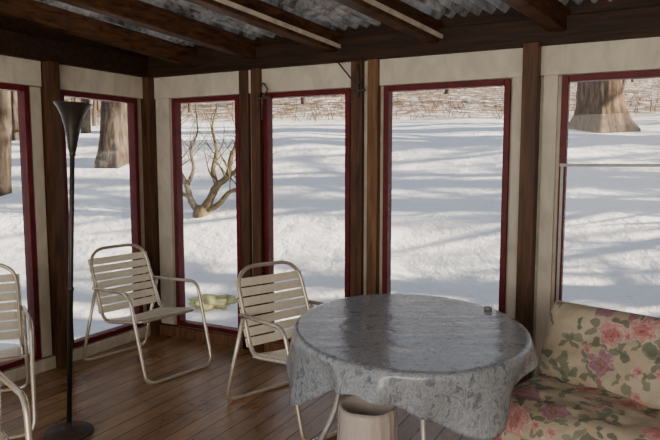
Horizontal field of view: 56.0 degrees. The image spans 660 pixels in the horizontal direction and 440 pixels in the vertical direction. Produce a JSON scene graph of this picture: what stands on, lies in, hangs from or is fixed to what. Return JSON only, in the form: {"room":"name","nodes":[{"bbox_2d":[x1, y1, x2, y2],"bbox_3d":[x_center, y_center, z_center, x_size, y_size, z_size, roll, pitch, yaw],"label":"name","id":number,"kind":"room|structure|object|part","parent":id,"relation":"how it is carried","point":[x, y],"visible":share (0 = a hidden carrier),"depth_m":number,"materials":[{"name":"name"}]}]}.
{"room":"sunroom","nodes":[
{"label":"sunroom","id":0,"kind":"room"},
{"bbox_2d":[0,82,146,371],"bbox_3d":[-3.046,0.238,2.523,0.050,2.640,6.400,3,6,28],"label":"wall","id":1,"kind":"structure","parent":0,"point":[138,100],"depth_m":5.18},
{"bbox_2d":[0,83,40,370],"bbox_3d":[-2.253,0.066,3.988,0.078,1.900,0.750,3,6,28],"label":"window","id":2,"kind":"structure","parent":1,"relation":"in","point":[22,91],"depth_m":4.27,"materials":[{"name":"red paint"}]},
{"bbox_2d":[0,55,41,86],"bbox_3d":[-3.257,-0.783,1.941,0.025,0.175,5.353,3,6,28],"label":"trim","id":3,"kind":"structure","parent":1,"relation":"attached to","point":[13,70],"depth_m":4.15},
{"bbox_2d":[29,86,51,357],"bbox_3d":[-2.034,0.031,4.355,0.020,1.900,0.083,3,6,28],"label":"trim","id":4,"kind":"structure","parent":1,"relation":"attached to","point":[34,92],"depth_m":4.34,"materials":[{"name":"beige wood"}]},
{"bbox_2d":[41,61,67,368],"bbox_3d":[-1.955,-0.016,4.426,0.090,2.180,0.091,3,6,28],"label":"wooden post","id":5,"kind":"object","parent":1,"relation":"attached to","point":[50,72],"depth_m":4.39,"materials":[{"name":"brown wood"}]},
{"bbox_2d":[0,15,146,57],"bbox_3d":[-3.058,-1.182,2.459,0.140,0.240,6.520,3,6,28],"label":"trim","id":6,"kind":"structure","parent":1,"relation":"attached to","point":[6,23],"depth_m":4.37,"materials":[{"name":"brown wood"}]},
{"bbox_2d":[0,29,147,76],"bbox_3d":[-2.998,-0.994,2.378,0.060,0.160,6.400,3,6,28],"label":"trim","id":7,"kind":"structure","parent":1,"relation":"attached to","point":[12,43],"depth_m":4.45,"materials":[{"name":"brown wood"}]},
{"bbox_2d":[0,325,150,385],"bbox_3d":[-3.009,1.210,2.597,0.035,0.090,6.400,3,6,28],"label":"trim","id":8,"kind":"structure","parent":1,"relation":"attached to","point":[17,373],"depth_m":4.71,"materials":[{"name":"beige wood"}]},
{"bbox_2d":[0,0,195,64],"bbox_3d":[-1.709,-1.342,4.309,0.095,0.349,1.796,5,7,42],"label":"trim","id":9,"kind":"structure","parent":1,"relation":"attached to","point":[34,12],"depth_m":4.32,"materials":[{"name":"brown wood"}]},
{"bbox_2d":[59,64,142,98],"bbox_3d":[-1.740,-1.060,4.806,0.025,0.175,0.939,3,6,28],"label":"trim","id":10,"kind":"structure","parent":1,"relation":"attached to","point":[72,78],"depth_m":4.74,"materials":[{"name":"white paint"}]},
{"bbox_2d":[60,90,143,347],"bbox_3d":[-1.789,-0.018,4.863,0.078,1.900,0.748,3,6,28],"label":"window","id":11,"kind":"structure","parent":1,"relation":"in","point":[132,116],"depth_m":5.08,"materials":[{"name":"red paint"}]},
{"bbox_2d":[146,77,162,335],"bbox_3d":[-1.503,-0.099,5.279,0.090,2.180,0.130,3,6,28],"label":"trim","id":12,"kind":"structure","parent":1,"relation":"attached to","point":[150,101],"depth_m":5.21,"materials":[{"name":"brown wood"}]},
{"bbox_2d":[56,0,260,58],"bbox_3d":[-1.986,-1.373,3.110,0.095,0.643,4.242,5,7,42],"label":"trim","id":13,"kind":"structure","parent":1,"relation":"attached to","point":[135,12],"depth_m":4.09,"materials":[{"name":"brown wood"}]},
{"bbox_2d":[1,334,473,439],"bbox_3d":[-0.263,1.448,1.233,6.420,0.120,6.520,3,6,28],"label":"floor","id":14,"kind":"structure","parent":0,"point":[111,393],"depth_m":3.84,"materials":[{"name":"brown wood"}]},
{"bbox_2d":[0,371,32,439],"bbox_3d":[-1.525,0.844,2.372,0.607,0.862,0.815,-4,7,-37],"label":"patio chair","id":15,"kind":"object","parent":14,"relation":"on","point":[19,392],"visible":1,"depth_m":2.36,"materials":[{"name":"beige plastic"}]},
{"bbox_3d":[-1.543,0.668,2.380,0.515,0.513,0.635,-4,7,-37],"label":"seat frame","id":16,"kind":"part","parent":15,"relation":"part of","materials":[{"name":"beige"}]},
{"bbox_2d":[0,263,36,439],"bbox_3d":[-2.046,0.729,3.569,0.607,0.862,0.815,-3,6,-27],"label":"patio chair","id":17,"kind":"object","parent":14,"relation":"on","point":[7,354],"visible":0.93,"depth_m":3.82,"materials":[{"name":"beige plastic"}]},
{"bbox_3d":[-2.060,0.552,3.579,0.515,0.513,0.635,-3,6,-27],"label":"seat frame","id":18,"kind":"part","parent":17,"relation":"part of","materials":[{"name":"beige plastic"}]},
{"bbox_3d":[-2.156,0.545,3.764,0.523,0.387,0.157,-3,6,-27],"label":"backrest","id":19,"kind":"part","parent":17,"relation":"part of","materials":[{"name":"beige plastic"}]},
{"bbox_3d":[-2.015,0.777,3.513,0.524,0.068,0.380,-3,6,-27],"label":"seat","id":20,"kind":"part","parent":17,"relation":"part of","materials":[{"name":"beige plastic"}]},
{"bbox_2d":[43,101,93,439],"bbox_3d":[-1.410,0.281,3.317,0.311,1.803,0.272,3,6,28],"label":"floor lamp","id":21,"kind":"object","parent":14,"relation":"on","point":[73,114],"visible":1,"depth_m":3.31,"materials":[{"name":"black metal"}]},
{"bbox_3d":[-1.349,-0.483,3.249,0.196,0.260,0.196,6,6,27],"label":"lamp shade","id":22,"kind":"part","parent":21,"relation":"part of","materials":[{"name":"black metal"}]},
{"bbox_2d":[82,243,211,384],"bbox_3d":[-1.352,0.636,4.529,0.815,0.862,0.607,4,7,37],"label":"patio chair","id":23,"kind":"object","parent":14,"relation":"on","point":[162,312],"visible":1,"depth_m":4.58,"materials":[{"name":"beige plastic"}]},
{"bbox_3d":[-1.541,0.458,4.659,0.157,0.387,0.523,4,7,37],"label":"backrest","id":24,"kind":"part","parent":23,"relation":"part of","materials":[{"name":"beige plastic"}]},
{"bbox_3d":[-1.376,0.460,4.531,0.635,0.513,0.515,4,7,37],"label":"seat frame","id":25,"kind":"part","parent":23,"relation":"part of","materials":[{"name":"beige metal"}]},
{"bbox_3d":[-1.298,0.682,4.492,0.380,0.068,0.524,4,7,37],"label":"seat","id":26,"kind":"part","parent":23,"relation":"part of","materials":[{"name":"beige plastic"}]},
{"bbox_2d":[226,260,339,439],"bbox_3d":[-0.177,0.717,3.686,0.607,0.862,0.815,-5,7,-40],"label":"patio chair","id":27,"kind":"object","parent":14,"relation":"on","point":[279,356],"visible":0.56,"depth_m":3.79,"materials":[{"name":"beige plastic"}]},
{"bbox_3d":[-0.133,0.765,3.639,0.524,0.068,0.380,-5,7,-40],"label":"seat","id":28,"kind":"part","parent":27,"relation":"part of","materials":[{"name":"beige plastic"}]},
{"bbox_3d":[-0.333,0.537,3.851,0.523,0.387,0.157,-5,7,-40],"label":"backrest","id":29,"kind":"part","parent":27,"relation":"part of","materials":[{"name":"beige plastic"}]},
{"bbox_3d":[-0.197,0.541,3.692,0.515,0.513,0.635,-5,7,-40],"label":"seat frame","id":30,"kind":"part","parent":27,"relation":"part of","materials":[{"name":"beige plastic"}]},
{"bbox_2d":[340,397,395,439],"bbox_3d":[0.166,1.022,2.731,0.267,0.440,0.267,3,6,28],"label":"basket","id":31,"kind":"object","parent":14,"relation":"on","point":[360,419],"visible":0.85,"depth_m":2.64,"materials":[{"name":"plastic"}]},
{"bbox_2d":[318,394,492,439],"bbox_3d":[0.367,0.853,2.927,1.041,0.724,1.325,0,6,0],"label":"dining table","id":32,"kind":"object","parent":14,"relation":"on","point":[423,432],"visible":0.12,"depth_m":2.90,"materials":[{"name":"metal"}]},
{"bbox_3d":[0.024,0.867,2.904,0.333,0.700,0.026,0,6,-4],"label":"leg","id":33,"kind":"part","parent":32,"relation":"part of","materials":[{"name":"metal"}]},
{"bbox_2d":[286,293,538,439],"bbox_3d":[0.356,0.634,2.920,1.128,0.303,1.385,0,6,0],"label":"tablecloth","id":34,"kind":"object","parent":32,"relation":"on","point":[455,365],"visible":1,"depth_m":2.49,"materials":[{"name":"fabric"}]},
{"bbox_2d":[484,306,491,310],"bbox_3d":[0.804,0.449,3.154,0.042,0.016,0.042,3,6,28],"label":"candle tin","id":35,"kind":"object","parent":34,"relation":"on","point":[487,308],"visible":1,"depth_m":3.14,"materials":[{"name":"silver metal"}]},
{"bbox_3d":[0.391,0.898,2.586,0.026,0.700,0.333,0,6,-4],"label":"leg","id":36,"kind":"part","parent":32,"relation":"part of","materials":[{"name":"metal"}]},
{"bbox_3d":[1.416,0.928,2.482,0.762,0.653,1.488,-5,8,-43],"label":"patio glider","id":37,"kind":"object","parent":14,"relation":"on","visible":0},
{"bbox_2d":[493,376,659,439],"bbox_3d":[1.330,0.901,2.370,0.620,0.264,1.460,-5,8,-43],"label":"seat cushion","id":38,"kind":"object","parent":37,"relation":"on","point":[541,407],"visible":0.76,"depth_m":2.51,"materials":[{"name":"fabric"}]},
{"bbox_2d":[536,301,659,408],"bbox_3d":[1.582,0.676,2.590,0.320,0.443,1.460,-5,8,-43],"label":"cushion","id":39,"kind":"object","parent":37,"relation":"on","point":[615,351],"visible":0.73,"depth_m":2.83,"materials":[{"name":"fabric"}]},
{"bbox_2d":[35,0,612,46],"bbox_3d":[0.508,-1.372,0.465,8.504,0.898,6.916,3,6,28],"label":"ceiling","id":40,"kind":"structure","parent":0,"point":[331,14],"depth_m":4.08,"materials":[{"name":"grey metal"}]},
{"bbox_2d":[163,61,659,377],"bbox_3d":[1.222,0.104,3.911,6.200,2.640,0.050,3,6,28],"label":"wall","id":41,"kind":"structure","parent":0,"point":[365,73],"depth_m":3.93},
{"bbox_2d":[141,76,152,334],"bbox_3d":[-1.554,-0.104,5.282,0.126,2.190,0.090,3,6,28],"label":"trim","id":42,"kind":"structure","parent":41,"relation":"attached to","point":[143,101],"depth_m":5.20,"materials":[{"name":"brown wood"}]},
{"bbox_2d":[155,98,175,324],"bbox_3d":[-1.388,-0.057,5.239,0.144,1.905,0.020,3,6,28],"label":"trim","id":43,"kind":"structure","parent":41,"relation":"attached to","point":[163,114],"depth_m":5.22,"materials":[{"name":"beige wood"}]},
{"bbox_2d":[171,95,241,334],"bbox_3d":[-0.987,-0.037,5.052,0.676,1.900,0.078,3,6,28],"label":"window","id":44,"kind":"structure","parent":41,"relation":"in","point":[176,103],"depth_m":5.12,"materials":[{"name":"red paint"}]},
{"bbox_2d":[160,324,289,351],"bbox_3d":[1.202,1.078,3.968,6.200,0.090,0.035,3,6,28],"label":"trim","id":45,"kind":"structure","parent":41,"relation":"attached to","point":[165,329],"depth_m":5.09,"materials":[{"name":"brown wood"}]},
{"bbox_2d":[239,70,252,349],"bbox_3d":[-0.654,-0.062,4.841,0.086,2.190,0.035,3,6,28],"label":"trim","id":46,"kind":"structure","parent":41,"relation":"attached to","point":[244,96],"depth_m":4.80,"materials":[{"name":"brown wood"}]},
{"bbox_2d":[154,62,350,98],"bbox_3d":[-0.661,-1.055,4.754,1.860,0.175,0.025,3,6,28],"label":"trim","id":47,"kind":"structure","parent":41,"relation":"attached to","point":[320,76],"depth_m":4.64,"materials":[{"name":"white paint"}]},
{"bbox_2d":[251,68,264,352],"bbox_3d":[-0.550,-0.055,4.772,0.079,2.190,0.060,3,6,28],"label":"trim","id":48,"kind":"structure","parent":41,"relation":"attached to","point":[257,145],"depth_m":4.72,"materials":[{"name":"brown wood"}]},
{"bbox_2d":[255,83,270,119],"bbox_3d":[-0.499,-0.884,4.614,0.126,0.276,0.016,3,6,28],"label":"pulley","id":49,"kind":"object","parent":41,"relation":"attached to","point":[262,97],"visible":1,"depth_m":4.61,"materials":[{"name":"metal"}]},
{"bbox_2d":[185,0,341,51],"bbox_3d":[-2.290,-1.407,1.793,0.095,0.965,6.926,5,7,42],"label":"ceiling beam","id":50,"kind":"structure","parent":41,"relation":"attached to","point":[262,7],"depth_m":3.90,"materials":[{"name":"brown wood"}]},
{"bbox_2d":[214,0,340,47],"bbox_3d":[-2.257,-1.372,1.738,0.018,0.866,7.000,5,7,42],"label":"trim","id":51,"kind":"structure","parent":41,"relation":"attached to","point":[226,2],"depth_m":3.85,"materials":[{"name":"beige wood"}]},
{"bbox_2d":[263,88,350,343],"bbox_3d":[-0.166,0.005,4.621,0.727,1.900,0.078,3,6,28],"label":"window","id":52,"kind":"structure","parent":41,"relation":"in","point":[267,103],"depth_m":4.67,"materials":[{"name":"red paint"}]},
{"bbox_2d":[335,59,365,96],"bbox_3d":[0.135,-0.976,4.257,0.205,0.259,0.080,3,6,28],"label":"wall hook","id":53,"kind":"object","parent":41,"relation":"attached to","point":[357,91],"visible":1,"depth_m":4.25,"materials":[{"name":"metal"}]},
{"bbox_2d":[350,60,364,296],"bbox_3d":[0.192,-0.018,4.391,0.086,2.190,0.045,3,6,28],"label":"trim","id":54,"kind":"structure","parent":41,"relation":"attached to","point":[357,103],"depth_m":4.35,"materials":[{"name":"brown wood"}]},
{"bbox_2d":[366,59,380,294],"bbox_3d":[0.301,-0.007,4.326,0.076,2.180,0.060,3,6,28],"label":"trim","id":55,"kind":"structure","parent":41,"relation":"attached to","point":[373,71],"depth_m":4.27,"materials":[{"name":"brown wood"}]},
{"bbox_2d":[334,0,442,42],"bbox_3d":[-1.667,-1.376,1.425,0.095,0.974,7.000,5,7,42],"label":"ceiling beam","id":56,"kind":"structure","parent":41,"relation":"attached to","point":[361,6],"depth_m":3.69,"materials":[{"name":"brown wood"}]},
{"bbox_2d":[363,0,442,38],"bbox_3d":[-1.609,-1.339,1.398,0.018,0.866,7.000,5,7,42],"label":"trim","id":57,"kind":"structure","parent":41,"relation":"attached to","point":[375,3],"depth_m":3.63,"materials":[{"name":"beige wood"}]},
{"bbox_2d":[147,0,659,57],"bbox_3d":[1.212,-1.304,3.820,6.260,0.220,0.120,3,6,28],"label":"trim","id":58,"kind":"structure","parent":41,"relation":"attached to","point":[586,6],"depth_m":3.89,"materials":[{"name":"brown wood"}]},
{"bbox_2d":[148,6,659,77],"bbox_3d":[1.196,-1.126,3.744,6.200,0.160,0.060,3,6,28],"label":"beam","id":59,"kind":"structure","parent":41,"relation":"attached to","point":[643,22],"depth_m":3.95,"materials":[{"name":"brown wood"}]},
{"bbox_2d":[367,48,522,85],"bbox_3d":[0.725,-0.985,4.027,1.058,0.175,0.025,3,6,28],"label":"trim","id":60,"kind":"structure","parent":41,"relation":"attached to","point":[503,63],"depth_m":3.98,"materials":[{"name":"white paint"}]},
{"bbox_2d":[382,79,511,313],"bbox_3d":[0.755,0.052,4.138,0.847,1.900,0.078,3,6,28],"label":"window","id":61,"kind":"structure","parent":41,"relation":"in","point":[507,83],"depth_m":4.05,"materials":[{"name":"red paint"}]},
{"bbox_2d":[506,77,521,318],"bbox_3d":[1.158,0.072,3.902,0.061,1.905,0.020,3,6,28],"label":"trim","id":62,"kind":"structure","parent":41,"relation":"attached to","point":[517,81],"depth_m":3.87,"materials":[{"name":"white paint"}]},
{"bbox_2d":[515,42,541,385],"bbox_3d":[1.213,0.038,3.813,0.090,2.190,0.120,3,6,28],"label":"wooden post","id":63,"kind":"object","parent":41,"relation":"attached to","point":[531,71],"depth_m":3.74,"materials":[{"name":"brown wood"}]},
{"bbox_2d":[503,0,569,31],"bbox_3d":[-0.987,-1.342,1.068,0.095,0.974,7.000,5,7,42],"label":"beam","id":64,"kind":"structure","parent":41,"relation":"attached to","point":[551,15],"depth_m":3.44,"materials":[{"name":"brown wood"}]},
{"bbox_2d":[534,75,558,376],"bbox_3d":[1.328,0.081,3.813,0.082,1.905,0.020,3,6,28],"label":"trim","id":65,"kind":"structure","parent":41,"relation":"attached to","point":[550,90],"depth_m":3.79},
{"bbox_2d":[541,37,659,75],"bbox_3d":[2.608,-0.889,3.039,3.027,0.175,0.025,3,6,28],"label":"trim","id":66,"kind":"structure","parent":41,"relation":"attached to","point":[638,53],"depth_m":3.57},
{"bbox_2d":[554,70,659,302],"bbox_3d":[1.856,0.108,3.552,1.050,1.900,0.092,3,6,28],"label":"window","id":67,"kind":"structure","parent":41,"relation":"in","point":[645,74],"depth_m":3.70,"materials":[{"name":"red paint"}]},
{"bbox_3d":[1.829,0.350,3.561,1.007,1.341,0.042,3,6,28],"label":"storm sash","id":68,"kind":"part","parent":67,"relation":"part of","materials":[{"name":"clear glass"}]},
{"label":"outside","id":69,"kind":"structure","parent":0,"visible":0},
{"bbox_2d":[0,78,659,355],"bbox_3d":[13.662,-11.989,34.739,138.500,26.745,118.000,3,6,28],"label":"ground","id":70,"kind":"structure","parent":69,"point":[447,171],"depth_m":8.15,"materials":[{"name":"white snow"}]},
{"bbox_2d":[0,90,11,195],"bbox_3d":[-4.819,-5.234,8.930,1.987,10.307,2.110,-4,7,-37],"label":"tree","id":71,"kind":"object","parent":70,"relation":"on","point":[5,96],"visible":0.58,"depth_m":9.35,"materials":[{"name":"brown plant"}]},
{"bbox_2d":[11,91,18,140],"bbox_3d":[-6.616,-6.035,12.767,1.727,9.309,2.325,0,6,-2],"label":"tree","id":72,"kind":"object","parent":70,"relation":"on","point":[14,106],"visible":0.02,"depth_m":13.13,"materials":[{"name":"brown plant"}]},
{"bbox_2d":[80,98,90,132],"bbox_3d":[-5.343,-6.300,13.624,2.206,9.307,2.362,-4,7,-38],"label":"tree","id":73,"kind":"object","parent":70,"relation":"on","point":[86,125],"visible":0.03,"depth_m":13.88,"materials":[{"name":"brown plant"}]},
{"bbox_2d":[92,100,96,125],"bbox_3d":[-6.697,-7.027,17.287,2.865,9.321,1.660,-5,7,-42],"label":"tree","id":74,"kind":"object","parent":70,"relation":"on","point":[94,101],"visible":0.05,"depth_m":17.73,"materials":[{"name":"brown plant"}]},
{"bbox_2d":[94,101,128,168],"bbox_3d":[-3.464,-6.385,10.302,2.072,11.444,3.446,-4,7,-34],"label":"tree","id":75,"kind":"object","parent":70,"relation":"on","point":[113,151],"visible":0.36,"depth_m":10.50,"materials":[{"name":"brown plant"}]},
{"bbox_2d":[188,103,191,112],"bbox_3d":[-5.718,-8.025,23.999,2.080,8.304,1.947,-1,6,-10],"label":"tree","id":76,"kind":"object","parent":70,"relation":"on","point":[189,104],"visible":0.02,"depth_m":24.51,"materials":[{"name":"grey plant"}]},
{"bbox_2d":[188,294,236,311],"bbox_3d":[-1.197,0.851,6.237,0.549,0.213,0.359,2,6,16],"label":"mossy rock","id":77,"kind":"object","parent":70,"relation":"on","point":[210,301],"visible":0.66,"depth_m":6.17,"materials":[{"name":"green stone"}]},
{"bbox_2d":[181,102,286,217],"bbox_3d":[-1.455,-1.015,8.215,1.893,2.076,1.060,0,6,-2],"label":"shrub","id":78,"kind":"object","parent":70,"relation":"on","point":[199,211],"visible":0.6,"depth_m":8.20,"materials":[{"name":"brown plant"}]},
{"bbox_2d":[300,97,305,103],"bbox_3d":[-1.602,-9.240,28.974,3.671,8.298,3.200,-5,8,-43],"label":"tree","id":79,"kind":"object","parent":70,"relation":"on","point":[304,98],"visible":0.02,"depth_m":29.02,"materials":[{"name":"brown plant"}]},
{"bbox_2d":[64,79,659,126],"bbox_3d":[-0.067,-7.403,32.019,63.678,6.938,31.515,0,6,0],"label":"undergrowth","id":80,"kind":"object","parent":70,"relation":"on","point":[657,101],"visible":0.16,"depth_m":21.45,"materials":[{"name":"brown plant"}]},
{"bbox_2d":[569,80,640,132],"bbox_3d":[5.616,-7.932,11.409,5.871,13.083,6.730,0,6,-4],"label":"tree","id":81,"kind":"object","parent":70,"relation":"on","point":[601,107],"visible":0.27,"depth_m":11.71,"materials":[{"name":"brown plant"}]}
]}

